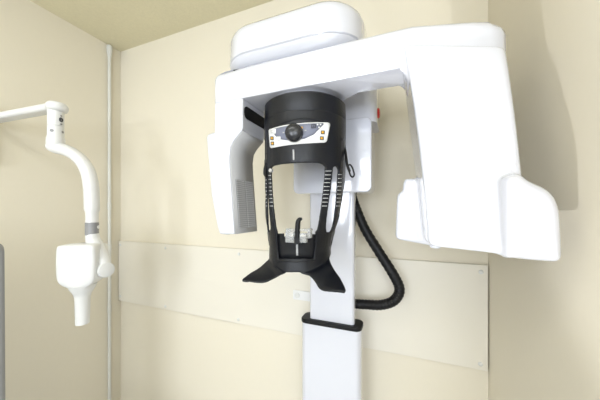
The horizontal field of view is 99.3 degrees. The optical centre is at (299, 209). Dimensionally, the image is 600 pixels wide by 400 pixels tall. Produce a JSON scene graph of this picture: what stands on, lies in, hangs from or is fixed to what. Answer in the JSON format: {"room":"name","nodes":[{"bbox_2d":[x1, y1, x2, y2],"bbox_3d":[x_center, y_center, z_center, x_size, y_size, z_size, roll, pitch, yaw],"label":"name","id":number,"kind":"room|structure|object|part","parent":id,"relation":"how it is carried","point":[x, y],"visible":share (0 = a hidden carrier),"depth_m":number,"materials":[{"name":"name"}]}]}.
{"room":"radiology room","nodes":[
{"label":"radiology room","id":0,"kind":"room"},
{"bbox_2d":[0,0,120,399],"bbox_3d":[-2.010,0.173,-0.018,0.100,2.554,4.100,0,0,21],"label":"wall","id":1,"kind":"structure","parent":0,"point":[44,57],"depth_m":1.43,"materials":[{"name":"beige paint"}]},
{"bbox_2d":[0,101,114,325],"bbox_3d":[-1.154,-0.016,1.091,0.741,0.959,0.170,0,0,6],"label":"intraoral xray arm","id":2,"kind":"object","parent":1,"relation":"attached to","point":[79,266],"visible":1,"depth_m":1.06},
{"bbox_3d":[-1.258,-0.427,1.138,0.393,0.052,0.052,0,0,12],"label":"extension arm","id":3,"kind":"part","parent":2,"relation":"part of","materials":[{"name":"white ceramic"}]},
{"bbox_3d":[-0.966,-0.150,1.086,0.225,0.301,0.057,0,0,4],"label":"drop arm","id":4,"kind":"part","parent":2,"relation":"part of","materials":[{"name":"white ceramic"}]},
{"bbox_3d":[-0.811,0.248,1.060,0.041,0.064,0.064,0,0,28],"label":"pivot knob","id":5,"kind":"part","parent":2,"relation":"part of","materials":[{"name":"white ceramic"}]},
{"bbox_2d":[106,44,112,399],"bbox_3d":[-1.268,0.167,1.698,0.033,2.527,0.033,0,0,21],"label":"cable conduit","id":6,"kind":"object","parent":1,"relation":"attached to","point":[109,49],"visible":0.94,"depth_m":1.69,"materials":[{"name":"white plastic"}]},
{"bbox_2d":[30,0,272,51],"bbox_3d":[0.027,-1.154,-0.870,4.515,0.100,4.200,0,0,21],"label":"ceiling","id":7,"kind":"structure","parent":0,"point":[123,25],"depth_m":1.44,"materials":[{"name":"paint"}]},
{"bbox_2d":[121,0,487,399],"bbox_3d":[-0.239,0.173,1.436,2.137,2.554,0.100,0,0,21],"label":"wall","id":8,"kind":"structure","parent":0,"point":[168,82],"depth_m":1.49,"materials":[{"name":"beige paint"}]},
{"bbox_2d":[119,241,487,370],"bbox_3d":[-0.262,0.419,1.379,2.127,0.410,0.022,0,0,21],"label":"board","id":9,"kind":"object","parent":8,"relation":"attached to","point":[441,316],"visible":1,"depth_m":1.26,"materials":[{"name":"beige paint"}]},
{"bbox_2d":[293,290,309,300],"bbox_3d":[0.009,0.423,1.258,0.095,0.047,0.014,0,0,21],"label":"bracket","id":10,"kind":"object","parent":9,"relation":"attached to","point":[297,294],"visible":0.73,"depth_m":1.26,"materials":[{"name":"white plastic"}]},
{"bbox_2d":[488,0,599,399],"bbox_3d":[0.605,0.173,0.525,0.100,2.554,1.180,0,0,21],"label":"wall","id":11,"kind":"structure","parent":0,"point":[544,316],"depth_m":0.57,"materials":[{"name":"beige paint"}]},
{"bbox_3d":[0.027,1.500,-0.870,4.515,0.100,4.200,0,0,21],"label":"floor","id":12,"kind":"structure","parent":0,"visible":0},
{"bbox_2d":[0,244,4,399],"bbox_3d":[-1.009,0.774,0.600,0.490,1.351,0.440,0,0,40],"label":"chair","id":13,"kind":"object","parent":12,"relation":"on","point":[2,252],"visible":1,"depth_m":0.86,"materials":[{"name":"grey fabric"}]},
{"bbox_2d":[207,1,560,399],"bbox_3d":[0.135,0.414,0.893,0.953,2.072,0.574,0,0,21],"label":"machine","id":14,"kind":"object","parent":12,"relation":"on","point":[306,82],"visible":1,"depth_m":0.74,"materials":[{"name":"white plastic"}]},
{"bbox_3d":[-0.294,-0.100,0.975,0.098,0.381,0.070,0,0,21],"label":"blade","id":15,"kind":"part","parent":14,"relation":"part of","materials":[{"name":"white plastic"}]},
{"bbox_2d":[235,179,255,227],"bbox_3d":[-0.195,-0.021,0.911,0.018,0.167,0.106,0,0,21],"label":"grille","id":16,"kind":"object","parent":14,"relation":"attached to","point":[245,209],"depth_m":0.90,"materials":[{"name":"grey plastic"}]},
{"bbox_3d":[0.019,-0.039,0.871,0.326,0.538,0.281,0,0,21],"label":"head frame","id":17,"kind":"part","parent":14,"relation":"part of","materials":[{"name":"black plastic"}]},
{"bbox_3d":[-0.018,-0.221,0.725,0.053,0.053,0.025,0,0,8],"label":"dial knob","id":18,"kind":"part","parent":14,"relation":"part of","materials":[{"name":"black plastic"}]},
{"bbox_3d":[-0.008,-0.223,0.756,0.192,0.068,0.040,0,0,12],"label":"control panel","id":19,"kind":"part","parent":14,"relation":"part of","materials":[{"name":"white plastic"}]},
{"bbox_3d":[-0.003,0.070,0.775,0.080,0.031,0.032,0,0,21],"label":"clear rail","id":20,"kind":"part","parent":14,"relation":"part of","materials":[{"name":"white plastic"}]},
{"bbox_3d":[0.147,-0.170,0.810,0.036,0.107,0.054,0,0,21],"label":"temple lever","id":21,"kind":"part","parent":14,"relation":"part of","materials":[{"name":"black plastic"}]},
{"bbox_3d":[0.130,-0.401,0.818,0.826,0.144,0.222,0,0,21],"label":"rotating arm","id":22,"kind":"part","parent":14,"relation":"part of","materials":[{"name":"white plastic"}]}
]}

